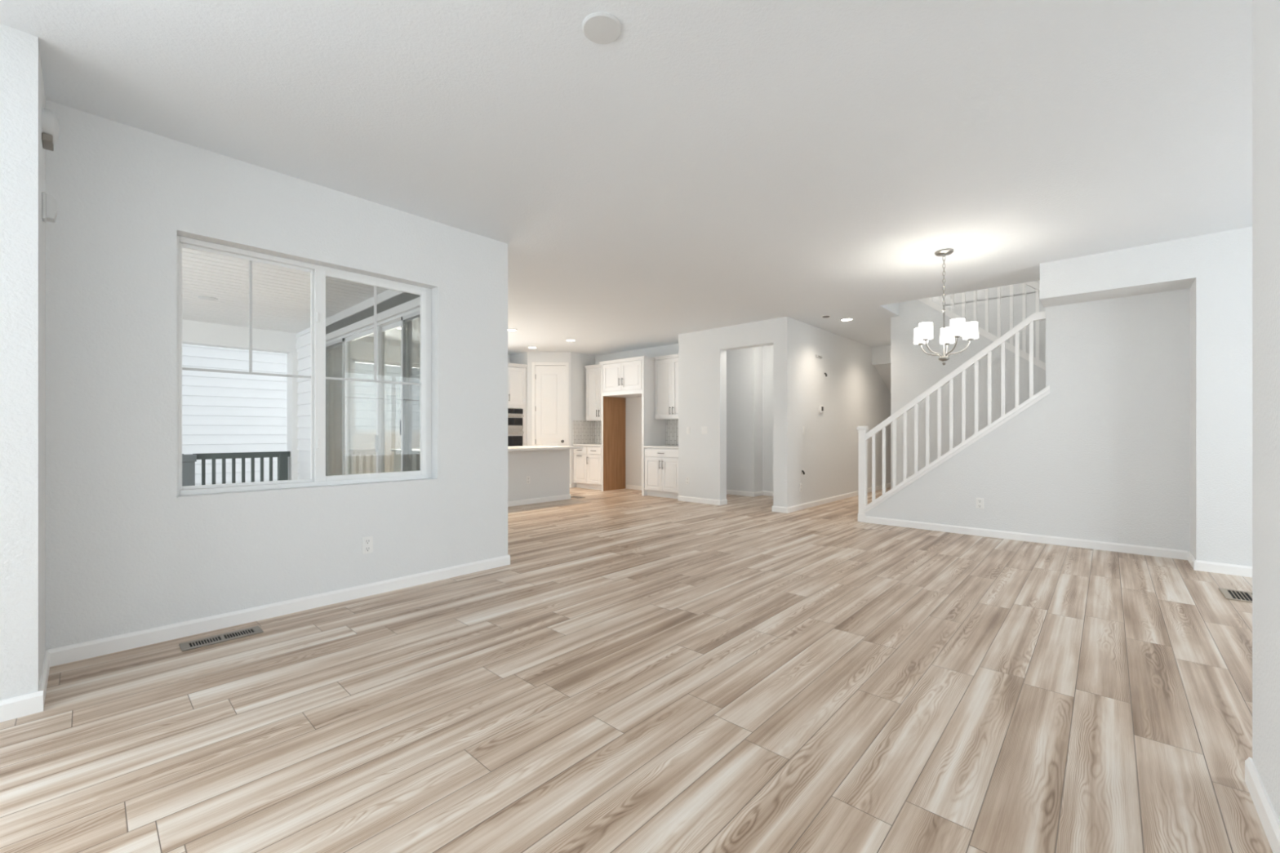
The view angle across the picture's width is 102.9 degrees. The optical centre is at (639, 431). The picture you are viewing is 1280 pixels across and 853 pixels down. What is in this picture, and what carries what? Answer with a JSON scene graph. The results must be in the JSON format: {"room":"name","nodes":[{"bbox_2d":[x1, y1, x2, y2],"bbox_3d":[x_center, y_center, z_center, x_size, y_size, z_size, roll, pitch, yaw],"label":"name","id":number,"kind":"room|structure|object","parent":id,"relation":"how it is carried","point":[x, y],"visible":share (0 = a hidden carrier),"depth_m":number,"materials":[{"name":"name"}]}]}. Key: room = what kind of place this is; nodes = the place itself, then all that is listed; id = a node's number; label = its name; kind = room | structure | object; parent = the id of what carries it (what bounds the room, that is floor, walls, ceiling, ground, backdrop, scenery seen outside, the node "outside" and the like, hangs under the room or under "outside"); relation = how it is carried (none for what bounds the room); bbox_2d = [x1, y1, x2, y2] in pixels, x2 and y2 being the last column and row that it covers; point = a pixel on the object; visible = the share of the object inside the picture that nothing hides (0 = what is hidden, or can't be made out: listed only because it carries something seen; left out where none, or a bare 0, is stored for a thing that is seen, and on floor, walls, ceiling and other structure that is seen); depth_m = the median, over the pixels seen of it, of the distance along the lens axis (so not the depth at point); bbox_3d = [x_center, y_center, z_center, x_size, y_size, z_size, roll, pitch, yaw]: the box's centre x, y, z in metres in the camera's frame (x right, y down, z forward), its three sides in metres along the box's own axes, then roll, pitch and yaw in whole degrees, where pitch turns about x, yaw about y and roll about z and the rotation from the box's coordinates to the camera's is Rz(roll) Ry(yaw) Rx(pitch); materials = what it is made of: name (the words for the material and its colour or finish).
{"room":"empty living room","nodes":[
{"label":"empty living room","id":0,"kind":"room"},
{"bbox_2d":[0,23,45,700],"bbox_3d":[-3.729,-0.233,1.232,0.747,2.743,2.972,0,0,43],"label":"wall","id":1,"kind":"structure","parent":0,"point":[22,92],"depth_m":2.04,"materials":[{"name":"white paint"}]},
{"bbox_2d":[41,192,57,222],"bbox_3d":[-2.650,-1.001,2.288,0.064,0.116,0.044,0,0,43],"label":"sensor","id":2,"kind":"object","parent":1,"relation":"attached to","point":[49,206],"visible":1,"depth_m":2.27,"materials":[{"name":"white plastic"}]},
{"bbox_2d":[41,106,58,151],"bbox_3d":[-2.648,-1.360,2.291,0.144,0.158,0.050,0,0,43],"label":"fire alarm","id":3,"kind":"object","parent":1,"relation":"attached to","point":[50,125],"visible":1,"depth_m":2.25,"materials":[{"name":"white plastic"}]},
{"bbox_2d":[41,132,53,151],"bbox_3d":[-2.654,-1.297,2.284,0.116,0.032,0.032,0,0,43],"label":"grille","id":4,"kind":"object","parent":3,"relation":"attached to","point":[47,138],"depth_m":2.26,"materials":[{"name":"silver metal"}]},
{"bbox_2d":[45,99,507,649],"bbox_3d":[-2.065,-0.233,3.472,0.170,2.743,2.579,0,0,43],"label":"wall","id":5,"kind":"structure","parent":0,"point":[126,553],"depth_m":2.83,"materials":[{"name":"white paint"}]},
{"bbox_2d":[0,555,510,722],"bbox_3d":[-2.736,1.098,2.216,0.827,0.082,5.745,0,0,28],"label":"baseboard","id":6,"kind":"structure","parent":5,"relation":"attached to","point":[16,707],"depth_m":2.90,"materials":[{"name":"white wood"}]},
{"bbox_2d":[177,235,431,495],"bbox_3d":[-2.146,-0.374,3.445,0.084,1.475,1.486,0,0,43],"label":"window","id":7,"kind":"structure","parent":5,"relation":"in","point":[318,273],"depth_m":3.40,"materials":[{"name":"white plastic"}]},
{"bbox_2d":[361,536,373,554],"bbox_3d":[-1.889,0.787,3.532,0.009,0.116,0.072,0,0,43],"label":"electrical outlet","id":8,"kind":"object","parent":5,"relation":"attached to","point":[366,542],"visible":1,"depth_m":3.53,"materials":[{"name":"white plastic"}]},
{"bbox_2d":[364,537,370,544],"bbox_3d":[-1.887,0.761,3.530,0.004,0.040,0.034,0,0,43],"label":"receptacle","id":9,"kind":"object","parent":8,"relation":"attached to","point":[367,540],"depth_m":3.53,"materials":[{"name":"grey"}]},
{"bbox_2d":[364,545,370,551],"bbox_3d":[-1.887,0.813,3.530,0.004,0.040,0.034,0,0,43],"label":"receptacle","id":10,"kind":"object","parent":8,"relation":"attached to","point":[367,548],"depth_m":3.53,"materials":[{"name":"grey plastic"}]},
{"bbox_2d":[182,248,389,333],"bbox_3d":[-5.061,-1.736,4.434,5.546,0.350,4.890,0,0,43],"label":"ceiling","id":11,"kind":"structure","parent":0,"point":[281,296],"depth_m":5.80,"materials":[{"name":"white"}]},
{"bbox_2d":[197,296,217,300],"bbox_3d":[-5.051,-1.555,5.959,0.180,0.013,0.180,0,0,43],"label":"recessed light","id":12,"kind":"object","parent":11,"relation":"in","point":[207,298],"visible":1,"depth_m":5.93,"materials":[{"name":"white plastic"}]},
{"bbox_2d":[295,292,420,479],"bbox_3d":[-3.361,-0.208,6.286,5.546,2.793,0.185,0,0,43],"label":"wall","id":13,"kind":"structure","parent":0,"point":[303,343],"depth_m":7.70,"materials":[{"name":"white"}]},
{"bbox_2d":[287,351,298,479],"bbox_3d":[-5.519,-0.026,8.140,0.300,2.450,0.130,0,0,43],"label":"trim","id":14,"kind":"structure","parent":13,"relation":"attached to","point":[292,362],"depth_m":8.03,"materials":[{"name":"white wood"}]},
{"bbox_2d":[182,319,297,353],"bbox_3d":[-7.178,-1.581,6.391,0.220,0.660,4.910,0,0,43],"label":"beam","id":15,"kind":"structure","parent":14,"relation":"on","point":[193,332],"depth_m":7.54,"materials":[{"name":"white paint"}]},
{"bbox_2d":[325,306,420,475],"bbox_3d":[-3.193,-0.061,6.134,3.760,2.400,0.120,0,0,43],"label":"door","id":16,"kind":"structure","parent":13,"relation":"in","point":[404,321],"depth_m":6.03,"materials":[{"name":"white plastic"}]},
{"bbox_2d":[325,288,420,341],"bbox_3d":[-3.038,-0.211,5.877,4.516,2.700,0.030,0,0,43],"label":"trim","id":17,"kind":"structure","parent":13,"relation":"attached to","point":[387,295],"depth_m":6.00,"materials":[{"name":"white"}]},
{"bbox_2d":[332,336,510,475],"bbox_3d":[-3.591,-0.233,9.812,0.120,2.743,5.019,0,0,43],"label":"wall","id":18,"kind":"structure","parent":0,"point":[364,455],"depth_m":8.57,"materials":[{"name":"white paint"}]},
{"bbox_2d":[352,359,420,433],"bbox_3d":[-4.207,-0.586,9.155,0.060,1.250,1.800,0,0,43],"label":"window","id":19,"kind":"structure","parent":18,"relation":"in","point":[354,361],"depth_m":8.62,"materials":[{"name":"white plastic"}]},
{"bbox_2d":[510,351,527,445],"bbox_3d":[-2.458,-0.233,10.502,0.615,2.743,0.100,0,0,43],"label":"wall","id":20,"kind":"structure","parent":0,"point":[517,358],"depth_m":10.36,"materials":[{"name":"white paint"}]},
{"bbox_2d":[527,351,570,484],"bbox_3d":[-1.833,-0.233,10.326,0.870,2.743,0.100,0,0,-2],"label":"wall","id":21,"kind":"structure","parent":0,"point":[532,357],"depth_m":10.27,"materials":[{"name":"white paint"}]},
{"bbox_2d":[535,365,565,445],"bbox_3d":[-1.812,-0.101,10.277,0.618,2.459,0.110,0,0,-2],"label":"door","id":22,"kind":"structure","parent":21,"relation":"in","point":[550,380],"depth_m":10.30,"materials":[{"name":"white wood"}]},
{"bbox_2d":[532,362,568,446],"bbox_3d":[-1.808,-0.129,10.319,0.738,2.535,0.116,0,0,-2],"label":"trim","id":23,"kind":"structure","parent":21,"relation":"attached to","point":[566,364],"depth_m":10.27,"materials":[{"name":"white wood"}]},
{"bbox_2d":[570,351,595,488],"bbox_3d":[-1.207,-0.233,10.575,0.100,2.743,0.670,0,0,43],"label":"wall","id":24,"kind":"structure","parent":0,"point":[578,361],"depth_m":10.43,"materials":[{"name":"white paint"}]},
{"bbox_2d":[573,420,595,444],"bbox_3d":[-1.150,0.013,10.556,0.010,0.481,0.600,0,0,43],"label":"backsplash","id":25,"kind":"structure","parent":24,"relation":"attached to","point":[584,431],"depth_m":10.54,"materials":[{"name":"tile"}]},
{"bbox_2d":[0,0,1252,355],"bbox_3d":[0.999,-1.758,5.599,12.700,0.307,15.800,0,0,43],"label":"ceiling","id":26,"kind":"structure","parent":0,"point":[711,164],"depth_m":2.68,"materials":[{"name":"white paint"}]},
{"bbox_2d":[507,328,517,331],"bbox_3d":[-2.027,-1.597,8.033,0.184,0.015,0.184,0,0,43],"label":"recessed light","id":27,"kind":"object","parent":26,"relation":"in","point":[508,330],"visible":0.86,"depth_m":8.01,"materials":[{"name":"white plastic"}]},
{"bbox_2d":[582,11,622,44],"bbox_3d":[-0.151,-1.598,2.027,0.158,0.012,0.158,0,0,43],"label":"cover plate","id":28,"kind":"object","parent":26,"relation":"attached to","point":[599,28],"visible":1,"depth_m":2.01,"materials":[{"name":"white plastic"}]},
{"bbox_2d":[821,315,831,318],"bbox_3d":[2.586,-1.596,7.084,0.124,0.017,0.124,0,0,43],"label":"smoke detector","id":29,"kind":"object","parent":26,"relation":"attached to","point":[824,316],"visible":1,"depth_m":7.06,"materials":[{"name":"white plastic"}]},
{"bbox_2d":[840,317,853,320],"bbox_3d":[2.956,-1.597,7.286,0.184,0.015,0.184,0,0,43],"label":"recessed light","id":30,"kind":"object","parent":26,"relation":"in","point":[847,318],"visible":1,"depth_m":7.25,"materials":[{"name":"white plastic"}]},
{"bbox_2d":[913,248,978,365],"bbox_3d":[2.713,-1.096,4.551,0.502,1.016,0.492,0,0,43],"label":"chandelier","id":31,"kind":"object","parent":26,"relation":"hanging from","point":[958,328],"visible":1,"depth_m":4.47,"materials":[{"name":"silver metal"}]},
{"bbox_2d":[0,487,1272,852],"bbox_3d":[0.999,1.199,5.599,12.700,0.120,15.800,0,0,43],"label":"floor","id":32,"kind":"structure","parent":0,"point":[641,673],"depth_m":2.06,"materials":[{"name":"brown wood"}]},
{"bbox_2d":[178,625,263,651],"bbox_3d":[-2.297,1.135,2.804,0.130,0.007,0.345,0,0,43],"label":"floor vent","id":33,"kind":"object","parent":32,"relation":"in","point":[211,640],"visible":1,"depth_m":2.79,"materials":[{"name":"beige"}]},
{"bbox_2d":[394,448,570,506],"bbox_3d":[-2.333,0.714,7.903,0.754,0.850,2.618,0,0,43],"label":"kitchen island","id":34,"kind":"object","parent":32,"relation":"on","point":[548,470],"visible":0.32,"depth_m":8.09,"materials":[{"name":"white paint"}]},
{"bbox_2d":[391,445,582,453],"bbox_3d":[-2.234,0.267,7.815,1.060,0.034,2.655,0,0,43],"label":"island countertop","id":35,"kind":"structure","parent":34,"relation":"on","point":[517,447],"depth_m":7.85,"materials":[{"name":"white stone"}]},
{"bbox_2d":[526,475,529,484],"bbox_3d":[-1.754,0.762,7.992,0.009,0.116,0.072,0,0,43],"label":"electrical outlet","id":36,"kind":"object","parent":34,"relation":"attached to","point":[527,477],"visible":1,"depth_m":7.99,"materials":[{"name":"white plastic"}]},
{"bbox_2d":[507,362,528,445],"bbox_3d":[-2.820,-0.099,10.091,0.634,2.476,0.984,0,0,43],"label":"tall cabinet","id":37,"kind":"object","parent":32,"relation":"on","point":[517,373],"visible":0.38,"depth_m":10.13,"materials":[{"name":"white wood"}]},
{"bbox_2d":[507,408,524,446],"bbox_3d":[-2.778,-0.061,10.076,0.616,0.780,0.760,0,0,43],"label":"wall oven","id":38,"kind":"object","parent":37,"relation":"in","point":[515,416],"visible":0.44,"depth_m":10.05,"materials":[{"name":"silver metal"}]},
{"bbox_2d":[570,495,585,498],"bbox_3d":[-1.100,1.135,8.828,0.300,0.007,0.140,0,0,43],"label":"floor vent","id":39,"kind":"object","parent":32,"relation":"in","point":[573,496],"visible":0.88,"depth_m":8.78,"materials":[{"name":"black metal"}]},
{"bbox_2d":[573,445,601,490],"bbox_3d":[-0.851,0.712,10.263,0.835,0.853,0.644,0,0,43],"label":"base cabinet","id":40,"kind":"object","parent":32,"relation":"on","point":[588,460],"visible":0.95,"depth_m":10.04,"materials":[{"name":"white wood"}]},
{"bbox_2d":[573,443,601,446],"bbox_3d":[-0.844,0.270,10.269,0.833,0.032,0.626,0,0,43],"label":"countertop","id":41,"kind":"structure","parent":40,"relation":"on","point":[590,444],"depth_m":10.02,"materials":[{"name":"white stone"}]},
{"bbox_2d":[599,355,666,495],"bbox_3d":[-0.139,-0.097,9.603,1.160,2.471,0.654,0,0,43],"label":"refrigerator surround","id":42,"kind":"object","parent":32,"relation":"on","point":[630,377],"visible":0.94,"depth_m":9.52,"materials":[{"name":"white wood"}]},
{"bbox_2d":[644,447,678,498],"bbox_3d":[0.567,0.712,8.962,0.812,0.853,0.644,0,0,43],"label":"base cabinet","id":43,"kind":"object","parent":32,"relation":"on","point":[661,464],"visible":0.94,"depth_m":8.76,"materials":[{"name":"white wood"}]},
{"bbox_2d":[644,444,678,448],"bbox_3d":[0.575,0.270,8.966,0.814,0.032,0.626,0,0,43],"label":"countertop","id":44,"kind":"structure","parent":43,"relation":"on","point":[663,446],"depth_m":8.87,"materials":[{"name":"white stone"}]},
{"bbox_2d":[856,311,1045,522],"bbox_3d":[3.469,-0.045,5.856,1.878,2.366,0.120,0,0,43],"label":"stair railing","id":45,"kind":"object","parent":32,"relation":"on","point":[864,434],"visible":0.88,"depth_m":5.86,"materials":[{"name":"white wood"}]},
{"bbox_2d":[1218,587,1252,603],"bbox_3d":[4.189,1.135,3.485,0.275,0.007,0.320,0,0,43],"label":"floor vent","id":46,"kind":"object","parent":32,"relation":"in","point":[1230,594],"visible":0.59,"depth_m":3.53,"materials":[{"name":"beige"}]},
{"bbox_2d":[595,343,678,488],"bbox_3d":[-0.383,-0.233,10.355,4.113,2.743,0.120,0,0,43],"label":"wall","id":47,"kind":"structure","parent":0,"point":[633,405],"depth_m":10.03,"materials":[{"name":"white paint"}]},
{"bbox_2d":[584,364,601,421],"bbox_3d":[-0.733,-0.784,10.345,0.770,1.126,0.364,0,0,43],"label":"upper cabinet","id":48,"kind":"object","parent":47,"relation":"attached to","point":[593,372],"visible":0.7,"depth_m":10.33,"materials":[{"name":"white wood"}]},
{"bbox_2d":[626,484,641,490],"bbox_3d":[0.083,1.098,9.836,0.960,0.082,0.014,0,0,43],"label":"baseboard","id":49,"kind":"structure","parent":47,"relation":"attached to","point":[628,486],"depth_m":10.01,"materials":[{"name":"white wood"}]},
{"bbox_2d":[595,419,678,445],"bbox_3d":[0.071,0.016,9.850,2.753,0.475,0.010,0,0,43],"label":"backsplash","id":50,"kind":"structure","parent":47,"relation":"attached to","point":[672,425],"depth_m":9.40,"materials":[{"name":"tile"}]},
{"bbox_2d":[653,353,678,419],"bbox_3d":[0.662,-0.784,9.065,0.820,1.126,0.364,0,0,43],"label":"upper cabinet","id":51,"kind":"object","parent":47,"relation":"attached to","point":[666,366],"visible":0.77,"depth_m":9.04,"materials":[{"name":"white wood"}]},
{"bbox_2d":[726,345,773,492],"bbox_3d":[2.335,-0.233,8.872,1.743,2.743,0.410,0,0,43],"label":"wall","id":52,"kind":"structure","parent":0,"point":[749,371],"depth_m":9.05,"materials":[{"name":"white paint"}]},
{"bbox_2d":[726,489,773,497],"bbox_3d":[2.290,1.098,8.822,1.743,0.082,0.304,0,0,43],"label":"baseboard","id":53,"kind":"structure","parent":52,"relation":"attached to","point":[728,491],"depth_m":9.04,"materials":[{"name":"white wood"}]},
{"bbox_2d":[793,319,890,505],"bbox_3d":[4.094,-0.233,9.418,0.110,2.743,5.786,0,0,43],"label":"wall","id":54,"kind":"structure","parent":0,"point":[853,393],"depth_m":8.30,"materials":[{"name":"white paint"}]},
{"bbox_2d":[677,483,890,513],"bbox_3d":[3.329,1.098,9.920,1.944,0.082,5.880,0,0,43],"label":"baseboard","id":55,"kind":"structure","parent":54,"relation":"attached to","point":[703,500],"depth_m":8.00,"materials":[{"name":"white wood"}]},
{"bbox_2d":[799,483,801,491],"bbox_3d":[2.339,0.814,7.417,0.009,0.116,0.072,0,0,43],"label":"electrical outlet","id":56,"kind":"object","parent":54,"relation":"attached to","point":[800,484],"visible":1,"depth_m":7.40,"materials":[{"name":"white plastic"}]},
{"bbox_2d":[818,404,823,413],"bbox_3d":[2.820,-0.346,7.927,0.030,0.140,0.150,0,0,43],"label":"thermostat","id":57,"kind":"object","parent":54,"relation":"attached to","point":[820,406],"visible":1,"depth_m":7.90,"materials":[{"name":"white plastic"}]},
{"bbox_2d":[872,345,890,392],"bbox_3d":[5.606,-0.883,10.206,1.052,1.443,2.380,0,0,43],"label":"wall","id":58,"kind":"structure","parent":0,"point":[881,354],"depth_m":9.65,"materials":[{"name":"white paint"}]},
{"bbox_2d":[678,288,1190,551],"bbox_3d":[3.020,-0.661,6.760,5.763,3.600,0.815,0,0,43],"label":"wall","id":59,"kind":"structure","parent":0,"point":[1104,456],"depth_m":5.08,"materials":[{"name":"white paint"}]},
{"bbox_2d":[685,476,688,484],"bbox_3d":[0.772,0.800,8.290,0.072,0.116,0.009,0,0,43],"label":"electrical outlet","id":60,"kind":"object","parent":59,"relation":"attached to","point":[686,477],"visible":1,"depth_m":8.29,"materials":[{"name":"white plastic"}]},
{"bbox_2d":[686,426,689,434],"bbox_3d":[0.782,-0.016,8.280,0.072,0.116,0.010,0,0,43],"label":"light switch","id":61,"kind":"object","parent":59,"relation":"attached to","point":[687,428],"visible":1,"depth_m":8.28,"materials":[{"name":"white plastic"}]},
{"bbox_2d":[864,385,1049,512],"bbox_3d":[3.530,0.274,5.817,1.805,1.490,0.175,0,0,43],"label":"trim","id":62,"kind":"structure","parent":59,"relation":"attached to","point":[1045,392],"depth_m":5.66,"materials":[{"name":"white wood"}]},
{"bbox_2d":[976,497,983,509],"bbox_3d":[3.712,0.785,5.566,0.072,0.116,0.009,0,0,43],"label":"electrical outlet","id":63,"kind":"object","parent":59,"relation":"attached to","point":[980,501],"visible":1,"depth_m":5.56,"materials":[{"name":"white plastic"}]},
{"bbox_2d":[865,515,1252,577],"bbox_3d":[4.669,1.098,4.387,5.413,0.082,0.452,0,0,43],"label":"baseboard","id":64,"kind":"structure","parent":59,"relation":"attached to","point":[1202,566],"depth_m":4.99,"materials":[{"name":"white wood"}]},
{"bbox_2d":[890,299,1045,488],"bbox_3d":[4.593,-0.437,6.258,2.795,3.152,0.120,0,0,43],"label":"wall","id":65,"kind":"structure","parent":0,"point":[913,371],"depth_m":6.79,"materials":[{"name":"white paint"}]},
{"bbox_2d":[918,297,1045,370],"bbox_3d":[4.326,-1.288,6.503,1.860,1.550,0.160,0,0,43],"label":"trim","id":66,"kind":"structure","parent":65,"relation":"attached to","point":[983,332],"depth_m":6.38,"materials":[{"name":"white wood"}]},
{"bbox_2d":[928,281,1039,359],"bbox_3d":[4.326,-1.698,6.503,1.820,2.520,0.090,0,0,43],"label":"stair railing","id":67,"kind":"object","parent":66,"relation":"on","point":[1034,285],"visible":0.11,"depth_m":6.27,"materials":[{"name":"white wood"}]},
{"bbox_2d":[926,280,1045,363],"bbox_3d":[3.795,-1.661,6.945,5.200,5.600,2.535,0,0,43],"label":"wall","id":68,"kind":"structure","parent":0,"point":[1017,288],"depth_m":7.21,"materials":[{"name":"white paint"}]},
{"bbox_2d":[1040,236,1195,306],"bbox_3d":[4.345,-1.435,4.693,1.016,0.338,0.438,0,0,43],"label":"wall header","id":69,"kind":"structure","parent":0,"point":[1170,265],"depth_m":4.53,"materials":[{"name":"white paint"}]},
{"bbox_2d":[1190,226,1252,566],"bbox_3d":[5.738,-0.233,3.415,2.764,2.743,0.438,0,0,43],"label":"wall","id":70,"kind":"structure","parent":0,"point":[1221,290],"depth_m":4.09,"materials":[{"name":"white paint"}]},
{"bbox_2d":[1252,0,1279,821],"bbox_3d":[0.108,-0.233,-0.478,0.120,2.743,5.642,0,0,43],"label":"wall","id":71,"kind":"structure","parent":0,"point":[1265,13],"depth_m":1.49,"materials":[{"name":"white paint"}]},
{"bbox_2d":[1244,756,1279,852],"bbox_3d":[1.109,1.098,-1.387,2.851,0.082,5.656,0,0,43],"label":"baseboard","id":72,"kind":"structure","parent":71,"relation":"attached to","point":[1269,820],"depth_m":1.48,"materials":[{"name":"white wood"}]},
{"bbox_3d":[-6.248,1.319,3.326,5.796,0.240,8.451,0,0,43],"label":"floor","id":73,"kind":"structure","parent":0,"visible":0},
{"bbox_2d":[182,451,290,486],"bbox_3d":[-7.141,0.756,6.350,0.220,0.885,4.700,0,0,43],"label":"railing","id":74,"kind":"object","parent":73,"relation":"on","point":[188,460],"visible":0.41,"depth_m":7.54,"materials":[{"name":"grey metal"}]},
{"label":"outside","id":75,"kind":"structure","parent":0,"visible":0},
{"bbox_3d":[-18.326,4.439,16.820,30.250,0.200,80.000,0,0,43],"label":"ground","id":76,"kind":"structure","parent":75,"visible":0},
{"bbox_2d":[182,343,420,485],"bbox_3d":[-11.125,-1.761,10.210,6.800,12.200,18.800,0,0,43],"label":"house","id":77,"kind":"structure","parent":76,"relation":"on","point":[222,412],"depth_m":9.81,"materials":[{"name":"white wood"}]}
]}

